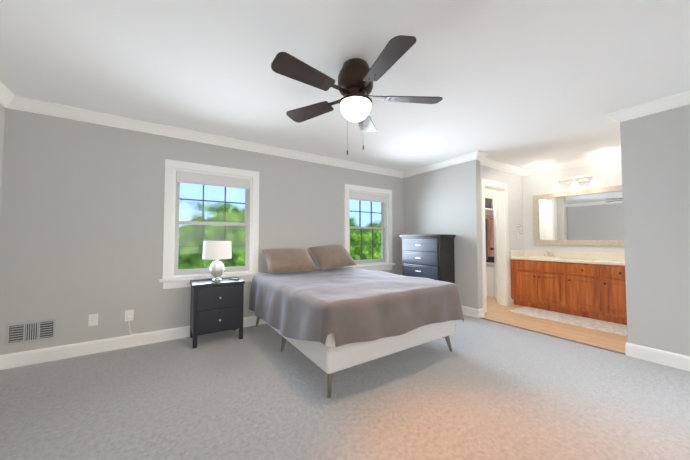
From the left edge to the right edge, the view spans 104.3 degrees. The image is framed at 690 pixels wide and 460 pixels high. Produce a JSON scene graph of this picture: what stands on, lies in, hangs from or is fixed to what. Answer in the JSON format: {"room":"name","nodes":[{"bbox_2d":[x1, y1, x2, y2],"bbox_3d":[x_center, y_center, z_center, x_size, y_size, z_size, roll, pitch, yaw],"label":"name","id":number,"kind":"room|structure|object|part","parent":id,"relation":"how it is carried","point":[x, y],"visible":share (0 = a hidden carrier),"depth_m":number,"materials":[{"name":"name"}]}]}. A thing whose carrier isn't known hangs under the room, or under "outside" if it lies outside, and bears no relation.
{"room":"bedroom","nodes":[
{"label":"bedroom","id":0,"kind":"room"},
{"bbox_2d":[0,104,4,210],"bbox_3d":[-1.830,-0.055,0.413,0.120,2.440,4.680,1,-2,-34],"label":"wall","id":1,"kind":"structure","parent":0,"point":[2,113],"depth_m":2.39,"materials":[{"name":"grey paint"}]},
{"bbox_2d":[0,82,15,109],"bbox_3d":[-1.779,-1.221,0.559,0.082,0.100,4.380,1,-2,-34],"label":"crown molding","id":2,"kind":"structure","parent":1,"relation":"attached to","point":[9,99],"depth_m":2.36,"materials":[{"name":"white wood"}]},
{"bbox_2d":[0,108,402,354],"bbox_3d":[-1.018,0.063,3.861,5.300,2.440,0.160,1,-2,-34],"label":"wall","id":3,"kind":"structure","parent":0,"point":[81,221],"depth_m":2.80,"materials":[{"name":"grey paint"}]},
{"bbox_2d":[5,318,56,345],"bbox_3d":[-2.893,0.939,2.478,0.320,0.195,0.009,1,-2,-34],"label":"air vent","id":4,"kind":"object","parent":3,"relation":"in","point":[29,331],"visible":1,"depth_m":2.47,"materials":[{"name":"grey metal"}]},
{"bbox_2d":[88,314,97,325],"bbox_3d":[-2.542,0.909,2.709,0.072,0.116,0.016,1,-2,-34],"label":"electrical outlet","id":5,"kind":"object","parent":3,"relation":"attached to","point":[92,319],"visible":1,"depth_m":2.71,"materials":[{"name":"white plastic"}]},
{"bbox_2d":[0,316,265,369],"bbox_3d":[-0.969,1.216,3.749,5.060,0.127,0.016,1,-2,-34],"label":"baseboard","id":6,"kind":"structure","parent":3,"relation":"attached to","point":[42,355],"depth_m":2.70,"materials":[{"name":"white"}]},
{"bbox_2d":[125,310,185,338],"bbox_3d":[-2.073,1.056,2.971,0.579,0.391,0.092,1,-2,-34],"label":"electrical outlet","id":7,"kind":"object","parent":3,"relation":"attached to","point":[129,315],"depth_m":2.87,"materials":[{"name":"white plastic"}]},
{"bbox_3d":[-2.054,1.102,2.970,0.545,0.298,0.071,1,-2,-34],"label":"electrical outlet with cord","id":8,"kind":"part","parent":7,"relation":"part of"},
{"bbox_2d":[3,96,403,177],"bbox_3d":[-0.951,-1.110,3.801,5.060,0.100,0.082,1,-2,-34],"label":"crown molding","id":9,"kind":"structure","parent":3,"relation":"attached to","point":[22,103],"depth_m":3.12,"materials":[{"name":"white wood"}]},
{"bbox_2d":[159,159,259,288],"bbox_3d":[-1.653,-0.060,3.403,1.130,1.485,0.225,1,-2,-34],"label":"window","id":10,"kind":"structure","parent":3,"relation":"in","point":[177,173],"depth_m":3.31,"materials":[{"name":"white"}]},
{"bbox_2d":[342,184,394,270],"bbox_3d":[0.401,-0.013,4.773,1.130,1.485,0.225,1,-2,-34],"label":"window","id":11,"kind":"structure","parent":3,"relation":"in","point":[364,193],"depth_m":4.80,"materials":[{"name":"white wood"}]},
{"bbox_2d":[0,314,689,459],"bbox_3d":[0.231,1.245,1.840,5.180,0.060,4.840,1,-2,-34],"label":"floor carpet","id":12,"kind":"object","parent":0,"point":[484,389],"visible":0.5,"depth_m":1.88,"materials":[{"name":"grey carpet"}]},
{"bbox_2d":[190,277,244,348],"bbox_3d":[-1.490,0.926,3.125,0.534,0.665,0.442,1,-2,-34],"label":"nightstand","id":13,"kind":"object","parent":12,"relation":"on","point":[216,306],"visible":0.94,"depth_m":2.96,"materials":[{"name":"black wood"}]},
{"bbox_2d":[202,241,231,280],"bbox_3d":[-1.513,0.361,3.178,0.316,0.465,0.316,1,-2,-34],"label":"lamp","id":14,"kind":"object","parent":13,"relation":"on","point":[216,251],"visible":1,"depth_m":3.08,"materials":[{"name":"white fabric"}]},
{"bbox_2d":[249,244,463,397],"bbox_3d":[-0.023,0.726,3.131,1.703,1.073,2.072,1,-2,-34],"label":"bed","id":15,"kind":"object","parent":12,"relation":"on","point":[330,317],"visible":1,"depth_m":2.39,"materials":[{"name":"fabric"}]},
{"bbox_2d":[249,267,463,346],"bbox_3d":[0.015,0.770,3.074,1.703,0.451,1.936,1,-2,-34],"label":"duvet","id":16,"kind":"object","parent":15,"relation":"on","point":[348,306],"depth_m":2.37,"materials":[{"name":"grey fabric"}]},
{"bbox_2d":[400,234,455,282],"bbox_3d":[1.351,0.691,4.460,0.410,1.225,0.840,1,-2,-34],"label":"dresser","id":17,"kind":"object","parent":12,"relation":"on","point":[430,256],"visible":0.54,"depth_m":4.23,"materials":[{"name":"black wood"}]},
{"bbox_2d":[0,0,689,171],"bbox_3d":[1.272,-1.228,2.680,7.750,0.060,4.940,1,-2,-34],"label":"ceiling","id":18,"kind":"structure","parent":0,"point":[524,84],"depth_m":2.00,"materials":[{"name":"white paint"}]},
{"bbox_2d":[271,35,442,154],"bbox_3d":[0.064,-0.887,1.948,1.229,0.669,1.244,1,-2,-34],"label":"ceiling fan","id":19,"kind":"object","parent":18,"relation":"hanging from","point":[357,77],"visible":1,"depth_m":1.87,"materials":[{"name":"brown wood"}]},
{"bbox_2d":[403,160,482,308],"bbox_3d":[1.591,0.089,4.616,0.120,2.440,1.480,1,-2,-34],"label":"wall","id":20,"kind":"structure","parent":0,"point":[446,200],"depth_m":4.25,"materials":[{"name":"grey paint"}]},
{"bbox_2d":[404,150,483,177],"bbox_3d":[1.559,-1.085,4.532,0.092,0.100,1.472,1,-2,-34],"label":"crown molding","id":21,"kind":"structure","parent":20,"relation":"attached to","point":[476,155],"depth_m":4.37,"materials":[{"name":"white"}]},
{"bbox_2d":[462,306,479,317],"bbox_3d":[1.548,1.243,4.520,0.016,0.127,1.466,1,-2,-34],"label":"baseboard","id":22,"kind":"structure","parent":20,"relation":"attached to","point":[469,311],"depth_m":4.00,"materials":[{"name":"white wood"}]},
{"bbox_2d":[485,188,496,263],"bbox_3d":[3.529,0.140,6.125,0.120,2.440,1.400,1,-2,-34],"label":"wall","id":23,"kind":"structure","parent":0,"point":[489,192],"depth_m":6.28,"materials":[{"name":"white paint"}]},
{"bbox_2d":[485,215,493,262],"bbox_3d":[2.497,0.168,5.471,2.315,1.027,0.520,1,-2,-34],"label":"clothes","id":24,"kind":"object","parent":23,"relation":"attached to","point":[489,225],"visible":0.27,"depth_m":5.53,"materials":[{"name":"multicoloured fabric"}]},
{"bbox_2d":[480,165,523,297],"bbox_3d":[2.977,0.097,4.855,2.450,2.440,0.100,1,-2,-34],"label":"wall","id":25,"kind":"structure","parent":0,"point":[515,197],"depth_m":4.84,"materials":[{"name":"white paint"}]},
{"bbox_2d":[490,191,499,303],"bbox_3d":[2.839,0.309,5.064,0.564,2.000,0.390,1,-2,-34],"label":"closet door","id":26,"kind":"structure","parent":25,"relation":"in","point":[496,241],"depth_m":4.83,"materials":[{"name":"white wood"}]},
{"bbox_2d":[481,178,509,312],"bbox_3d":[2.486,0.245,4.513,0.840,2.120,0.125,1,-2,-34],"label":"door frame","id":27,"kind":"structure","parent":25,"relation":"attached to","point":[503,239],"depth_m":4.65,"materials":[{"name":"white wood"}]},
{"bbox_2d":[510,250,525,257],"bbox_3d":[3.133,0.428,4.866,0.534,0.100,0.020,1,-2,-34],"label":"backsplash","id":28,"kind":"structure","parent":25,"relation":"attached to","point":[513,254],"depth_m":4.82,"materials":[{"name":"beige stone"}]},
{"bbox_2d":[482,296,627,352],"bbox_3d":[3.065,1.338,4.571,2.570,0.060,3.640,1,-2,-34],"label":"floor","id":29,"kind":"structure","parent":0,"point":[496,311],"depth_m":3.46,"materials":[{"name":"beige wood"}]},
{"bbox_2d":[486,264,494,296],"bbox_3d":[3.142,1.061,5.837,0.790,0.580,0.597,1,-2,-34],"label":"drawers","id":30,"kind":"object","parent":29,"relation":"on","point":[490,279],"visible":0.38,"depth_m":5.43,"materials":[{"name":"white"}]},
{"bbox_2d":[509,306,626,335],"bbox_3d":[3.197,1.280,3.880,0.580,0.008,1.300,1,-2,-34],"label":"bath rug","id":31,"kind":"object","parent":29,"relation":"on","point":[602,326],"visible":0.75,"depth_m":3.77,"materials":[{"name":"white fabric"}]},
{"bbox_2d":[510,258,626,324],"bbox_3d":[3.646,0.891,4.071,0.586,0.800,1.886,1,-2,-34],"label":"bathroom vanity","id":32,"kind":"object","parent":29,"relation":"on","point":[588,285],"depth_m":4.00,"materials":[{"name":"brown wood"}]},
{"bbox_2d":[522,254,624,265],"bbox_3d":[3.657,0.471,4.092,0.559,0.040,1.886,1,-2,-34],"label":"countertop","id":33,"kind":"structure","parent":32,"relation":"on","point":[615,260],"depth_m":4.11,"materials":[{"name":"beige stone"}]},
{"bbox_2d":[522,159,624,253],"bbox_3d":[3.943,0.078,4.298,0.120,2.440,1.900,1,-2,-34],"label":"wall","id":34,"kind":"structure","parent":0,"point":[608,173],"depth_m":4.55,"materials":[{"name":"white paint"}]},
{"bbox_2d":[520,151,620,175],"bbox_3d":[3.859,-1.093,4.282,0.082,0.100,1.900,1,-2,-34],"label":"crown molding","id":35,"kind":"structure","parent":34,"relation":"attached to","point":[616,155],"depth_m":4.41,"materials":[{"name":"white wood"}]},
{"bbox_2d":[526,251,624,261],"bbox_3d":[3.881,0.407,4.244,0.020,0.100,1.886,1,-2,-34],"label":"backsplash","id":36,"kind":"structure","parent":34,"relation":"attached to","point":[533,254],"depth_m":4.45,"materials":[{"name":"beige stone"}]},
{"bbox_2d":[552,175,600,190],"bbox_3d":[3.746,-0.786,4.364,0.164,0.198,0.612,1,-2,-34],"label":"sconce","id":37,"kind":"object","parent":34,"relation":"attached to","point":[574,181],"visible":1,"depth_m":4.34,"materials":[{"name":"silver metal"}]},
{"bbox_2d":[533,185,623,245],"bbox_3d":[3.824,-0.201,4.346,0.031,0.900,1.355,1,-2,-34],"label":"mirror","id":38,"kind":"object","parent":34,"relation":"attached to","point":[590,217],"visible":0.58,"depth_m":4.35,"materials":[{"name":"clear glass"}]},
{"bbox_2d":[620,105,689,355],"bbox_3d":[3.281,0.002,2.085,0.120,2.440,1.550,1,-2,-34],"label":"wall","id":39,"kind":"structure","parent":0,"point":[655,156],"depth_m":2.51,"materials":[{"name":"grey paint"}]},
{"bbox_2d":[480,317,624,354],"bbox_3d":[2.389,1.260,3.299,0.040,0.008,1.530,1,-2,-34],"label":"trim","id":40,"kind":"structure","parent":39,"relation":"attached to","point":[556,336],"depth_m":3.13,"materials":[{"name":"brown wood"}]},
{"bbox_2d":[606,90,689,123],"bbox_3d":[3.154,-1.166,2.143,0.092,0.100,1.542,1,-2,-34],"label":"crown molding","id":41,"kind":"structure","parent":39,"relation":"attached to","point":[681,99],"depth_m":2.52,"materials":[{"name":"white wood"}]},
{"bbox_2d":[625,342,689,371],"bbox_3d":[3.212,1.157,2.027,0.016,0.127,1.536,1,-2,-34],"label":"baseboard","id":42,"kind":"structure","parent":39,"relation":"attached to","point":[666,358],"depth_m":2.48,"materials":[{"name":"white"}]},
{"bbox_3d":[2.139,0.140,6.111,2.450,2.440,0.120,1,-2,-34],"label":"wall","id":43,"kind":"structure","parent":0,"visible":0},
{"bbox_2d":[485,208,492,213],"bbox_3d":[2.404,-0.314,5.627,2.313,0.215,0.995,1,-2,-34],"label":"closet shelf","id":44,"kind":"object","parent":43,"relation":"attached to","point":[488,210],"visible":0.02,"depth_m":5.76,"materials":[{"name":"white"}]},
{"bbox_2d":[485,198,491,207],"bbox_3d":[2.772,-0.534,5.661,0.332,0.224,0.486,1,-2,-34],"label":"shelf box","id":45,"kind":"object","parent":44,"relation":"on","point":[488,202],"visible":0.25,"depth_m":5.48,"materials":[{"name":"grey"}]}
]}

